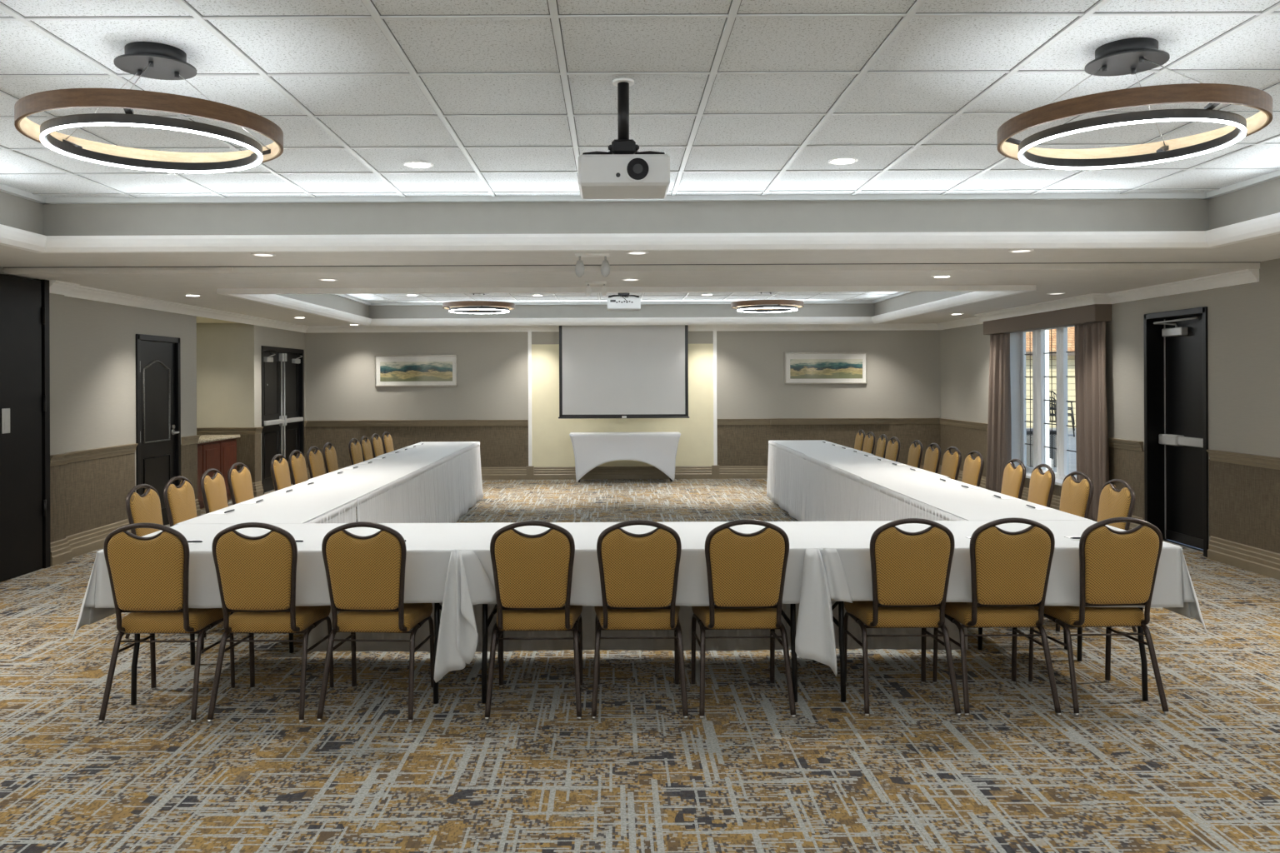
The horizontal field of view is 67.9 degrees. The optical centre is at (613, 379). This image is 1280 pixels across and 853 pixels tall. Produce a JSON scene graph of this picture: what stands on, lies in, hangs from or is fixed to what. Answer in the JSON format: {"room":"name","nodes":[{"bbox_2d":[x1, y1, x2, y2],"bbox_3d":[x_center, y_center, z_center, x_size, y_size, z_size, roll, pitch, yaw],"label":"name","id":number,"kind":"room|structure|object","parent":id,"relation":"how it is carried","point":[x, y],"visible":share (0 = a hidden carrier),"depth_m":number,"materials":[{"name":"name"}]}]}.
{"room":"conference room","nodes":[
{"label":"conference room","id":0,"kind":"room"},
{"bbox_2d":[0,266,305,491],"bbox_3d":[-5.019,0.321,6.465,0.200,2.600,17.930,0,0,0],"label":"wall","id":1,"kind":"structure","parent":0,"point":[92,343],"depth_m":9.30,"materials":[{"name":"paint"}]},
{"bbox_2d":[0,274,50,582],"bbox_3d":[-4.929,0.379,7.567,0.119,2.483,1.335,0,0,0],"label":"door","id":2,"kind":"structure","parent":1,"relation":"in","point":[25,532],"depth_m":7.88,"materials":[{"name":"black laminate"}]},
{"bbox_2d":[2,267,232,271],"bbox_3d":[-4.039,-0.896,7.740,1.870,0.033,0.020,0,0,0],"label":"trim","id":3,"kind":"structure","parent":1,"relation":"attached to","point":[219,269],"depth_m":7.74,"materials":[{"name":"paint"}]},
{"bbox_2d":[135,334,180,525],"bbox_3d":[-4.995,0.571,10.380,0.186,2.101,0.990,0,0,0],"label":"door","id":4,"kind":"structure","parent":1,"relation":"in","point":[157,357],"depth_m":10.40,"materials":[{"name":"black paint"}]},
{"bbox_2d":[50,426,305,542],"bbox_3d":[-5.647,1.091,11.795,1.476,0.685,7.070,0,0,0],"label":"wainscoting","id":5,"kind":"structure","parent":1,"relation":"attached to","point":[87,495],"depth_m":9.19,"materials":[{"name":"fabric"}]},
{"bbox_2d":[260,345,304,494],"bbox_3d":[-4.998,0.569,14.320,0.219,2.105,1.810,0,0,0],"label":"door","id":6,"kind":"structure","parent":1,"relation":"in","point":[282,369],"depth_m":14.25,"materials":[{"name":"black paint"}]},
{"bbox_2d":[3,261,1260,268],"bbox_3d":[0.151,-0.938,7.747,10.250,0.006,0.006,0,0,0],"label":"trim","id":7,"kind":"structure","parent":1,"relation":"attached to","point":[1232,262],"depth_m":7.74,"materials":[{"name":"paint"}]},
{"bbox_2d":[50,418,1279,469],"bbox_3d":[-0.547,0.689,6.415,11.660,0.097,17.830,0,0,0],"label":"trim","id":8,"kind":"structure","parent":1,"relation":"attached to","point":[1265,462],"depth_m":10.97,"materials":[{"name":"beige paint"}]},
{"bbox_2d":[50,465,1279,579],"bbox_3d":[-0.544,1.502,6.415,11.660,0.200,17.830,0,0,0],"label":"baseboard","id":9,"kind":"structure","parent":1,"relation":"attached to","point":[1258,561],"depth_m":11.36,"materials":[{"name":"beige paint"}]},
{"bbox_2d":[196,323,254,427],"bbox_3d":[-5.734,0.374,12.240,1.529,2.500,2.020,0,0,0],"label":"wall","id":10,"kind":"structure","parent":0,"point":[225,352],"depth_m":13.15,"materials":[{"name":"paint"}]},
{"bbox_2d":[305,330,940,420],"bbox_3d":[0.201,0.299,15.390,10.640,2.600,0.120,0,0,0],"label":"wall","id":11,"kind":"structure","parent":0,"point":[904,367],"depth_m":15.33,"materials":[{"name":"paint"}]},
{"bbox_2d":[374,355,457,386],"bbox_3d":[-3.181,-0.147,15.307,1.330,0.510,0.038,0,0,0],"label":"framed picture","id":12,"kind":"object","parent":11,"relation":"attached to","point":[389,370],"visible":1,"depth_m":15.30,"materials":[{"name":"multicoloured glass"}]},
{"bbox_2d":[380,361,452,381],"bbox_3d":[-3.173,-0.134,15.303,1.165,0.315,0.003,0,0,0],"label":"painting","id":13,"kind":"object","parent":12,"relation":"attached to","point":[389,371],"depth_m":15.30},
{"bbox_2d":[531,343,713,467],"bbox_3d":[0.152,0.410,15.326,2.960,1.978,0.008,0,0,0],"label":"wall","id":14,"kind":"structure","parent":11,"relation":"attached to","point":[552,446],"depth_m":15.32,"materials":[{"name":"beige paint"}]},
{"bbox_2d":[528,330,717,466],"bbox_3d":[0.149,0.257,15.319,3.041,2.285,0.022,0,0,0],"label":"trim","id":15,"kind":"structure","parent":11,"relation":"attached to","point":[715,437],"depth_m":15.31,"materials":[{"name":"paint"}]},
{"bbox_2d":[305,424,940,468],"bbox_3d":[0.160,1.067,15.327,10.250,0.685,0.006,0,0,0],"label":"wainscoting","id":16,"kind":"structure","parent":11,"relation":"attached to","point":[737,445],"depth_m":15.32,"materials":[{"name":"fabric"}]},
{"bbox_2d":[359,418,888,479],"bbox_3d":[0.170,1.116,15.292,8.510,0.966,0.076,0,0,0],"label":"trim","id":17,"kind":"structure","parent":11,"relation":"attached to","point":[715,469],"depth_m":15.28,"materials":[{"name":"beige paint"}]},
{"bbox_2d":[49,269,1259,333],"bbox_3d":[0.151,-0.833,11.545,10.250,0.105,7.570,0,0,0],"label":"trim","id":18,"kind":"structure","parent":11,"relation":"attached to","point":[1247,276],"depth_m":11.77,"materials":[{"name":"paint"}]},
{"bbox_2d":[784,352,867,384],"bbox_3d":[3.424,-0.189,15.307,1.330,0.510,0.038,0,0,0],"label":"framed picture","id":19,"kind":"object","parent":11,"relation":"attached to","point":[799,367],"visible":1,"depth_m":15.30,"materials":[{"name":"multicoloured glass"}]},
{"bbox_2d":[790,359,862,379],"bbox_3d":[3.432,-0.177,15.303,1.165,0.315,0.003,0,0,0],"label":"painting","id":20,"kind":"object","parent":19,"relation":"attached to","point":[799,368],"depth_m":15.30},
{"bbox_2d":[344,291,901,303],"bbox_3d":[0.125,-1.190,11.730,7.700,0.030,5.340,0,0,0],"label":"ceiling","id":21,"kind":"structure","parent":0,"point":[828,294],"depth_m":13.50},
{"bbox_2d":[442,293,514,314],"bbox_3d":[-1.704,-1.016,12.060,0.910,0.301,0.910,0,0,-20],"label":"ring chandelier","id":22,"kind":"object","parent":21,"relation":"hanging from","point":[459,307],"visible":0.94,"depth_m":11.77,"materials":[{"name":"brown wood"}]},
{"bbox_2d":[606,292,640,310],"bbox_3d":[0.116,-0.979,10.648,0.372,0.394,0.333,0,0,0],"label":"projector","id":23,"kind":"object","parent":21,"relation":"attached to","point":[622,303],"visible":0.83,"depth_m":10.50,"materials":[{"name":"plastic"}]},
{"bbox_2d":[730,292,803,312],"bbox_3d":[1.953,-1.032,12.060,0.910,0.301,0.910,0,0,-20],"label":"ring chandelier","id":24,"kind":"object","parent":21,"relation":"hanging from","point":[750,306],"visible":0.94,"depth_m":11.77,"materials":[{"name":"brown wood"}]},
{"bbox_2d":[0,479,1279,852],"bbox_3d":[-0.543,1.652,6.465,11.900,0.100,17.930,0,0,0],"label":"floor","id":25,"kind":"structure","parent":0,"point":[1123,775],"depth_m":4.18,"materials":[{"name":"carpet"}]},
{"bbox_2d":[98,522,234,724],"bbox_3d":[-2.185,1.138,4.688,0.459,0.942,0.539,0,0,1],"label":"banquet chair","id":26,"kind":"object","parent":25,"relation":"on","point":[148,577],"visible":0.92,"depth_m":4.46,"materials":[{"name":"brown metal"}]},
{"bbox_2d":[125,484,233,640],"bbox_3d":[-2.782,1.141,6.100,0.539,0.942,0.459,0,0,1],"label":"banquet chair","id":27,"kind":"object","parent":25,"relation":"on","point":[146,507],"visible":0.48,"depth_m":6.04,"materials":[{"name":"brown metal"}]},
{"bbox_2d":[163,475,197,527],"bbox_3d":[-2.782,1.141,6.600,0.539,0.942,0.459,0,0,2],"label":"banquet chair","id":28,"kind":"object","parent":25,"relation":"on","point":[180,503],"visible":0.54,"depth_m":6.54,"materials":[{"name":"brown metal"}]},
{"bbox_2d":[200,468,228,514],"bbox_3d":[-2.792,1.141,7.190,0.539,0.942,0.459,0,0,-1],"label":"banquet chair","id":29,"kind":"object","parent":25,"relation":"on","point":[212,489],"visible":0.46,"depth_m":7.12,"materials":[{"name":"brown metal"}]},
{"bbox_2d":[197,438,236,509],"bbox_3d":[-5.426,1.205,12.145,0.638,0.835,1.570,0,0,0],"label":"base cabinet","id":30,"kind":"object","parent":25,"relation":"on","point":[221,456],"visible":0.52,"depth_m":12.24,"materials":[{"name":"brown wood"}]},
{"bbox_2d":[197,435,240,444],"bbox_3d":[-5.432,0.769,12.160,0.690,0.036,1.620,0,0,0],"label":"countertop","id":31,"kind":"structure","parent":30,"relation":"on","point":[203,438],"depth_m":12.46,"materials":[{"name":"stone"}]},
{"bbox_2d":[227,462,254,504],"bbox_3d":[-2.792,1.141,7.690,0.539,0.942,0.459,0,0,2],"label":"banquet chair","id":32,"kind":"object","parent":25,"relation":"on","point":[240,484],"visible":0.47,"depth_m":7.63,"materials":[{"name":"brown metal"}]},
{"bbox_2d":[206,522,334,723],"bbox_3d":[-1.675,1.136,4.688,0.459,0.942,0.539,0,0,1],"label":"banquet chair","id":33,"kind":"object","parent":25,"relation":"on","point":[257,576],"visible":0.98,"depth_m":4.46,"materials":[{"name":"brown metal"}]},
{"bbox_2d":[270,454,291,491],"bbox_3d":[-2.772,1.141,8.570,0.539,0.942,0.459,0,0,0],"label":"banquet chair","id":34,"kind":"object","parent":25,"relation":"on","point":[280,472],"visible":0.4,"depth_m":8.49,"materials":[{"name":"brown metal"}]},
{"bbox_2d":[130,603,441,704],"bbox_3d":[-1.627,1.218,5.032,1.715,0.770,0.845,0,0,0],"label":"folding table","id":35,"kind":"object","parent":25,"relation":"on","point":[437,607],"visible":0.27,"depth_m":4.72,"materials":[{"name":"metal"}]},
{"bbox_2d":[71,523,479,682],"bbox_3d":[-1.639,1.133,4.996,1.919,0.614,1.014,0,0,0],"label":"tablecloth","id":36,"kind":"object","parent":35,"relation":"on","point":[430,569],"visible":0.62,"depth_m":4.59,"materials":[{"name":"grey fabric"}]},
{"bbox_2d":[200,480,395,653],"bbox_3d":[-2.160,1.220,6.685,0.720,0.770,2.410,0,0,0],"label":"folding table","id":37,"kind":"object","parent":25,"relation":"on","point":[291,635],"visible":0.09,"depth_m":5.59,"materials":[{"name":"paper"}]},
{"bbox_2d":[174,479,397,525],"bbox_3d":[-2.172,0.954,6.685,0.763,0.251,2.430,0,0,0],"label":"tablecloth","id":38,"kind":"object","parent":37,"relation":"on","point":[303,504],"visible":0.6,"depth_m":6.33,"materials":[{"name":"grey fabric"}]},
{"bbox_2d":[306,500,357,652],"bbox_3d":[-1.772,1.209,6.050,0.089,0.756,1.102,0,0,-1],"label":"table skirt","id":39,"kind":"object","parent":38,"relation":"attached to","point":[346,513],"visible":0.19,"depth_m":6.22,"materials":[{"name":"white fabric"}]},
{"bbox_2d":[288,450,308,485],"bbox_3d":[-2.782,1.141,9.070,0.539,0.942,0.459,0,0,1],"label":"banquet chair","id":40,"kind":"object","parent":25,"relation":"on","point":[297,467],"visible":0.43,"depth_m":8.99,"materials":[{"name":"brown metal"}]},
{"bbox_2d":[322,442,338,474],"bbox_3d":[-2.802,1.141,10.170,0.539,0.942,0.459,0,0,0],"label":"banquet chair","id":41,"kind":"object","parent":25,"relation":"on","point":[329,455],"visible":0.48,"depth_m":10.08,"materials":[{"name":"brown metal"}]},
{"bbox_2d":[306,446,356,509],"bbox_3d":[-2.782,1.141,9.600,0.539,0.942,0.459,0,0,2],"label":"banquet chair","id":42,"kind":"object","parent":25,"relation":"on","point":[315,461],"visible":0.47,"depth_m":9.53,"materials":[{"name":"brown metal"}]},
{"bbox_2d":[348,438,363,464],"bbox_3d":[-2.732,1.141,10.910,0.539,0.942,0.459,0,0,2],"label":"banquet chair","id":43,"kind":"object","parent":25,"relation":"on","point":[354,449],"visible":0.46,"depth_m":10.83,"materials":[{"name":"brown metal"}]},
{"bbox_2d":[360,435,373,461],"bbox_3d":[-2.732,1.141,11.380,0.539,0.942,0.459,0,0,0],"label":"banquet chair","id":44,"kind":"object","parent":25,"relation":"on","point":[366,447],"visible":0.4,"depth_m":11.30,"materials":[{"name":"brown metal"}]},
{"bbox_2d":[316,521,434,723],"bbox_3d":[-1.156,1.134,4.688,0.459,0.942,0.539,0,0,3],"label":"banquet chair","id":45,"kind":"object","parent":25,"relation":"on","point":[365,575],"visible":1,"depth_m":4.46,"materials":[{"name":"brown metal"}]},
{"bbox_2d":[370,433,383,458],"bbox_3d":[-2.722,1.141,11.860,0.539,0.942,0.459,0,0,2],"label":"banquet chair","id":46,"kind":"object","parent":25,"relation":"on","point":[376,443],"visible":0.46,"depth_m":11.77,"materials":[{"name":"brown metal"}]},
{"bbox_2d":[356,457,445,522],"bbox_3d":[-2.172,1.220,9.110,0.735,0.770,2.400,0,0,0],"label":"folding table","id":47,"kind":"object","parent":25,"relation":"on","point":[444,457],"visible":0.04,"depth_m":8.72,"materials":[{"name":"plastic"}]},
{"bbox_2d":[307,455,448,480],"bbox_3d":[-2.185,0.954,9.110,0.778,0.251,2.420,0,0,0],"label":"tablecloth","id":48,"kind":"object","parent":47,"relation":"on","point":[389,467],"visible":0.45,"depth_m":8.87,"materials":[{"name":"grey fabric"}]},
{"bbox_2d":[356,442,483,523],"bbox_3d":[-1.774,1.210,9.665,0.105,0.757,6.112,0,0,0],"label":"table skirt","id":49,"kind":"object","parent":48,"relation":"attached to","point":[443,491],"visible":0.7,"depth_m":9.28,"materials":[{"name":"white fabric"}]},
{"bbox_2d":[484,520,583,720],"bbox_3d":[-0.379,1.131,4.708,0.459,0.942,0.539,0,0,0],"label":"banquet chair","id":50,"kind":"object","parent":25,"relation":"on","point":[532,574],"visible":0.99,"depth_m":4.48,"materials":[{"name":"brown metal"}]},
{"bbox_2d":[573,434,672,482],"bbox_3d":[0.185,1.230,14.970,1.660,0.731,0.440,0,0,0],"label":"folding table","id":51,"kind":"object","parent":25,"relation":"on","point":[579,480],"visible":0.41,"depth_m":15.08,"materials":[{"name":"plastic"}]},
{"bbox_2d":[569,432,680,482],"bbox_3d":[0.185,1.213,14.970,1.734,0.749,0.504,0,0,0],"label":"table cover","id":52,"kind":"object","parent":51,"relation":"on","point":[658,450],"visible":1,"depth_m":14.74,"materials":[{"name":"white"}]},
{"bbox_2d":[590,520,688,719],"bbox_3d":[0.123,1.129,4.713,0.459,0.942,0.539,0,0,0],"label":"banquet chair","id":53,"kind":"object","parent":25,"relation":"on","point":[638,572],"visible":0.99,"depth_m":4.48,"materials":[{"name":"brown metal"}]},
{"bbox_2d":[481,604,797,704],"bbox_3d":[0.129,1.211,5.032,1.757,0.770,0.845,0,0,0],"label":"folding table","id":54,"kind":"object","parent":25,"relation":"on","point":[792,622],"visible":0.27,"depth_m":4.72,"materials":[{"name":"metal"}]},
{"bbox_2d":[455,521,837,676],"bbox_3d":[0.134,1.146,4.962,1.887,0.658,1.006,0,0,0],"label":"tablecloth","id":55,"kind":"object","parent":54,"relation":"on","point":[806,586],"visible":0.57,"depth_m":4.58,"materials":[{"name":"grey fabric"}]},
{"bbox_2d":[307,601,968,652],"bbox_3d":[0.130,1.193,5.453,3.791,0.739,0.090,0,0,0],"label":"table skirt","id":56,"kind":"object","parent":55,"relation":"attached to","point":[320,632],"visible":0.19,"depth_m":5.46,"materials":[{"name":"white fabric"}]},
{"bbox_2d":[690,519,795,719],"bbox_3d":[0.628,1.126,4.718,0.459,0.942,0.539,0,0,-1],"label":"banquet chair","id":57,"kind":"object","parent":25,"relation":"on","point":[746,572],"visible":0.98,"depth_m":4.49,"materials":[{"name":"brown metal"}]},
{"bbox_2d":[766,440,965,521],"bbox_3d":[2.051,1.194,9.110,0.096,0.756,7.220,0,0,0],"label":"table skirt","id":58,"kind":"object","parent":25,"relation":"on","point":[809,489],"visible":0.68,"depth_m":9.05,"materials":[{"name":"white fabric"}]},
{"bbox_2d":[885,436,900,462],"bbox_3d":[2.942,1.117,10.761,0.539,0.942,0.459,0,0,-2],"label":"banquet chair","id":59,"kind":"object","parent":25,"relation":"on","point":[892,451],"visible":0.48,"depth_m":10.69,"materials":[{"name":"brown metal"}]},
{"bbox_2d":[844,518,961,717],"bbox_3d":[1.417,1.123,4.733,0.459,0.942,0.539,0,0,0],"label":"banquet chair","id":60,"kind":"object","parent":25,"relation":"on","point":[911,571],"visible":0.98,"depth_m":4.51,"materials":[{"name":"brown metal"}]},
{"bbox_2d":[907,440,923,468],"bbox_3d":[3.012,1.116,10.190,0.539,0.942,0.459,0,0,0],"label":"banquet chair","id":61,"kind":"object","parent":25,"relation":"on","point":[915,454],"visible":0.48,"depth_m":10.10,"materials":[{"name":"brown metal"}]},
{"bbox_2d":[923,443,940,473],"bbox_3d":[3.032,1.116,9.700,0.539,0.942,0.459,0,0,0],"label":"banquet chair","id":62,"kind":"object","parent":25,"relation":"on","point":[932,457],"visible":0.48,"depth_m":9.62,"materials":[{"name":"brown metal"}]},
{"bbox_2d":[940,446,961,480],"bbox_3d":[3.042,1.116,9.180,0.539,0.942,0.459,0,0,-2],"label":"banquet chair","id":63,"kind":"object","parent":25,"relation":"on","point":[951,464],"visible":0.4,"depth_m":9.11,"materials":[{"name":"brown metal"}]},
{"bbox_2d":[961,450,984,487],"bbox_3d":[3.042,1.116,8.630,0.539,0.942,0.459,0,0,-1],"label":"banquet chair","id":64,"kind":"object","parent":25,"relation":"on","point":[972,467],"visible":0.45,"depth_m":8.56,"materials":[{"name":"brown metal"}]},
{"bbox_2d":[882,486,1067,649],"bbox_3d":[2.410,1.201,6.685,0.700,0.770,2.410,0,0,0],"label":"folding table","id":65,"kind":"object","parent":25,"relation":"on","point":[980,630],"visible":0.09,"depth_m":5.58,"materials":[{"name":"metal"}]},
{"bbox_2d":[860,477,1092,520],"bbox_3d":[2.420,0.934,6.685,0.743,0.251,2.430,0,0,0],"label":"tablecloth","id":66,"kind":"object","parent":65,"relation":"on","point":[950,497],"visible":0.6,"depth_m":6.35,"materials":[{"name":"grey fabric"}]},
{"bbox_2d":[812,601,1148,702],"bbox_3d":[1.884,1.203,5.032,1.713,0.770,0.845,0,0,0],"label":"folding table","id":67,"kind":"object","parent":25,"relation":"on","point":[840,623],"visible":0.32,"depth_m":4.72,"materials":[{"name":"metal"}]},
{"bbox_2d":[790,520,1208,636],"bbox_3d":[1.929,1.020,5.004,1.856,0.420,0.955,0,0,0],"label":"tablecloth","id":68,"kind":"object","parent":67,"relation":"on","point":[845,545],"visible":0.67,"depth_m":4.59,"materials":[{"name":"grey fabric"}]},
{"bbox_2d":[932,517,1061,716],"bbox_3d":[1.891,1.121,4.733,0.459,0.942,0.539,0,0,0],"label":"banquet chair","id":69,"kind":"object","parent":25,"relation":"on","point":[1010,572],"visible":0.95,"depth_m":4.51,"materials":[{"name":"brown metal"}]},
{"bbox_2d":[1000,459,1025,499],"bbox_3d":[3.042,1.116,7.760,0.539,0.942,0.459,0,0,1],"label":"banquet chair","id":70,"kind":"object","parent":25,"relation":"on","point":[1013,479],"visible":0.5,"depth_m":7.68,"materials":[{"name":"brown metal"}]},
{"bbox_2d":[1027,464,1054,507],"bbox_3d":[3.052,1.116,7.280,0.539,0.942,0.459,0,0,2],"label":"banquet chair","id":71,"kind":"object","parent":25,"relation":"on","point":[1042,485],"visible":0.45,"depth_m":7.21,"materials":[{"name":"brown metal"}]},
{"bbox_2d":[1059,471,1093,519],"bbox_3d":[3.032,1.116,6.680,0.539,0.942,0.459,0,0,-1],"label":"banquet chair","id":72,"kind":"object","parent":25,"relation":"on","point":[1076,499],"visible":0.44,"depth_m":6.63,"materials":[{"name":"brown metal"}]},
{"bbox_2d":[1055,479,1137,634],"bbox_3d":[3.032,1.116,6.160,0.539,0.942,0.459,0,0,0],"label":"banquet chair","id":73,"kind":"object","parent":25,"relation":"on","point":[1113,502],"visible":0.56,"depth_m":6.09,"materials":[{"name":"brown metal"}]},
{"bbox_2d":[1028,517,1169,716],"bbox_3d":[2.399,1.119,4.738,0.459,0.942,0.539,0,0,-2],"label":"banquet chair","id":74,"kind":"object","parent":25,"relation":"on","point":[1117,567],"visible":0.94,"depth_m":4.51,"materials":[{"name":"brown metal"}]},
{"bbox_3d":[2.435,1.201,9.110,0.720,0.770,2.400,0,0,0],"label":"folding table","id":75,"kind":"object","parent":25,"relation":"on","visible":0},
{"bbox_2d":[805,454,949,478],"bbox_3d":[2.445,0.935,9.110,0.763,0.251,2.420,0,0,0],"label":"tablecloth","id":76,"kind":"object","parent":75,"relation":"on","point":[859,465],"visible":0.46,"depth_m":8.84,"materials":[{"name":"grey fabric"}]},
{"bbox_3d":[-2.187,1.220,11.520,0.765,0.770,2.380,0,0,0],"label":"folding table","id":77,"kind":"object","parent":25,"relation":"on","visible":0},
{"bbox_2d":[375,441,479,457],"bbox_3d":[-2.200,0.955,11.530,0.808,0.251,2.421,0,0,0],"label":"tablecloth","id":78,"kind":"object","parent":77,"relation":"on","point":[428,448],"visible":0.36,"depth_m":11.33,"materials":[{"name":"grey fabric"}]},
{"bbox_3d":[2.463,1.201,11.520,0.725,0.770,2.380,0,0,0],"label":"folding table","id":79,"kind":"object","parent":25,"relation":"on","visible":0},
{"bbox_2d":[770,440,873,454],"bbox_3d":[2.473,0.935,11.530,0.768,0.251,2.421,0,0,0],"label":"tablecloth","id":80,"kind":"object","parent":79,"relation":"on","point":[808,447],"visible":0.41,"depth_m":11.33,"materials":[{"name":"grey fabric"}]},
{"bbox_2d":[0,0,1279,197],"bbox_3d":[0.085,-1.268,3.550,8.020,0.030,5.940,0,0,0],"label":"ceiling","id":81,"kind":"structure","parent":0,"point":[846,43],"depth_m":4.09,"materials":[{"name":"tile"}]},
{"bbox_2d":[14,41,283,173],"bbox_3d":[-1.732,-1.055,3.600,0.910,0.379,0.910,0,0,-20],"label":"ring chandelier","id":82,"kind":"object","parent":81,"relation":"hanging from","point":[145,59],"visible":1,"depth_m":3.49,"materials":[{"name":"brown wood"}]},
{"bbox_2d":[578,77,669,199],"bbox_3d":[0.043,-1.019,3.982,0.372,0.469,0.333,0,0,0],"label":"projector","id":83,"kind":"object","parent":81,"relation":"attached to","point":[623,172],"visible":1,"depth_m":3.84,"materials":[{"name":"plastic"}]},
{"bbox_2d":[0,0,1279,197],"bbox_3d":[0.085,-1.253,3.550,7.980,0.002,5.900,0,0,0],"label":"trim","id":84,"kind":"structure","parent":81,"relation":"attached to","point":[184,0],"depth_m":3.98,"materials":[{"name":"metal"}]},
{"bbox_2d":[0,0,1279,204],"bbox_3d":[0.085,-1.236,3.550,7.980,0.036,5.900,0,0,0],"label":"grid","id":85,"kind":"structure","parent":81,"relation":"attached to","point":[554,16],"depth_m":4.87,"materials":[{"name":"metal"}]},
{"bbox_2d":[997,37,1272,169],"bbox_3d":[1.944,-1.071,3.600,0.910,0.379,0.910,0,0,-20],"label":"ring chandelier","id":86,"kind":"object","parent":81,"relation":"hanging from","point":[1132,56],"visible":1,"depth_m":3.49,"materials":[{"name":"brown wood"}]},
{"bbox_2d":[0,234,1279,325],"bbox_3d":[0.150,-1.118,6.440,10.350,0.465,17.880,0,0,0],"label":"ceiling","id":87,"kind":"structure","parent":0,"point":[1073,279],"depth_m":7.75,"materials":[{"name":"paint"}]},
{"bbox_2d":[575,252,609,277],"bbox_3d":[-0.154,-0.850,7.050,0.262,0.178,0.100,0,0,0],"label":"emergency light","id":88,"kind":"object","parent":87,"relation":"attached to","point":[605,267],"visible":1,"depth_m":7.02,"materials":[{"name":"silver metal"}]},
{"bbox_2d":[556,325,689,419],"bbox_3d":[0.162,-0.140,14.920,2.100,1.489,0.100,0,0,0],"label":"projection screen","id":89,"kind":"object","parent":87,"relation":"hanging from","point":[606,371],"visible":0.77,"depth_m":14.92,"materials":[{"name":"fabric"}]},
{"bbox_2d":[332,291,913,305],"bbox_3d":[0.125,-1.159,11.730,7.660,0.036,5.300,0,0,0],"label":"trim","id":90,"kind":"structure","parent":87,"relation":"attached to","point":[352,298],"depth_m":14.16,"materials":[{"name":"paint"}]},
{"bbox_2d":[275,291,972,319],"bbox_3d":[0.126,-1.030,11.730,7.668,0.290,5.308,0,0,0],"label":"trim","id":91,"kind":"structure","parent":87,"relation":"attached to","point":[915,298],"depth_m":14.38,"materials":[{"name":"paint"}]},
{"bbox_2d":[216,285,1036,325],"bbox_3d":[0.126,-0.887,11.730,7.780,0.107,5.420,0,0,0],"label":"trim","id":92,"kind":"structure","parent":87,"relation":"attached to","point":[980,293],"depth_m":10.39,"materials":[{"name":"paint"}]},
{"bbox_2d":[0,177,1279,235],"bbox_3d":[0.085,-1.097,3.550,7.988,0.313,5.908,0,0,0],"label":"ceiling soffit","id":93,"kind":"structure","parent":87,"relation":"attached to","point":[1262,199],"depth_m":6.50,"materials":[{"name":"paint"}]},
{"bbox_2d":[0,212,1279,253],"bbox_3d":[0.086,-0.942,3.550,8.100,0.107,6.020,0,0,0],"label":"trim","id":94,"kind":"structure","parent":87,"relation":"attached to","point":[1269,225],"depth_m":6.45,"materials":[{"name":"paint"}]},
{"bbox_2d":[940,258,1279,544],"bbox_3d":[5.401,0.277,6.465,0.240,2.600,17.930,0,0,0],"label":"wall","id":95,"kind":"structure","parent":0,"point":[1243,320],"depth_m":8.36,"materials":[{"name":"paint"}]},
{"bbox_2d":[1010,325,1076,485],"bbox_3d":[5.373,0.262,11.545,0.244,1.970,2.450,0,0,0],"label":"window","id":96,"kind":"structure","parent":95,"relation":"in","point":[1017,340],"depth_m":12.15,"materials":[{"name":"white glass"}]},
{"bbox_2d":[983,304,1111,334],"bbox_3d":[5.187,-0.763,11.575,0.180,0.283,3.050,0,0,0],"label":"valance","id":97,"kind":"object","parent":95,"relation":"attached to","point":[1095,312],"visible":0.6,"depth_m":11.06,"materials":[{"name":"fabric"}]},
{"bbox_2d":[985,333,1011,493],"bbox_3d":[5.207,0.473,12.842,0.135,2.180,0.769,0,0,0],"label":"curtain","id":98,"kind":"object","parent":97,"relation":"hanging from","point":[999,422],"visible":0.91,"depth_m":12.80,"materials":[{"name":"beige fabric"}]},
{"bbox_2d":[1074,321,1109,521],"bbox_3d":[5.206,0.473,10.343,0.127,2.180,0.726,0,0,0],"label":"curtain","id":99,"kind":"object","parent":97,"relation":"hanging from","point":[1092,427],"visible":0.87,"depth_m":10.29,"materials":[{"name":"beige fabric"}]},
{"bbox_2d":[940,424,1279,554],"bbox_3d":[5.281,1.045,6.415,0.006,0.685,17.830,0,0,0],"label":"wainscoting","id":100,"kind":"structure","parent":95,"relation":"attached to","point":[1244,501],"depth_m":8.16,"materials":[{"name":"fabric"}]},
{"bbox_2d":[1143,306,1208,557],"bbox_3d":[5.388,0.462,8.930,0.248,2.230,0.990,0,0,0],"label":"door","id":101,"kind":"structure","parent":95,"relation":"in","point":[1176,361],"depth_m":9.16,"materials":[{"name":"black paint"}]},
{"label":"outside","id":102,"kind":"structure","parent":0,"visible":0},
{"bbox_2d":[1026,427,1203,551],"bbox_3d":[14.767,1.588,24.000,18.480,0.060,44.000,0,0,0],"label":"ground","id":103,"kind":"structure","parent":102,"point":[1072,440],"depth_m":19.48,"materials":[{"name":"concrete"}]},
{"bbox_2d":[1026,429,1056,467],"bbox_3d":[7.705,1.258,17.600,0.860,0.660,0.760,0,0,0],"label":"planter box","id":104,"kind":"object","parent":103,"relation":"on","point":[1054,432],"visible":0.06,"depth_m":17.25,"materials":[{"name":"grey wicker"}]},
{"bbox_2d":[1045,330,1053,470],"bbox_3d":[7.230,-0.020,15.970,0.220,3.220,0.220,0,0,0],"label":"porch post","id":105,"kind":"object","parent":103,"relation":"on","point":[1048,461],"visible":0.16,"depth_m":15.90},
{"bbox_2d":[1025,326,1075,427],"bbox_3d":[14.997,-0.753,32.390,14.400,4.620,3.620,0,0,0],"label":"house","id":106,"kind":"structure","parent":103,"relation":"on","point":[1071,356],"depth_m":31.00,"materials":[{"name":"yellow"}]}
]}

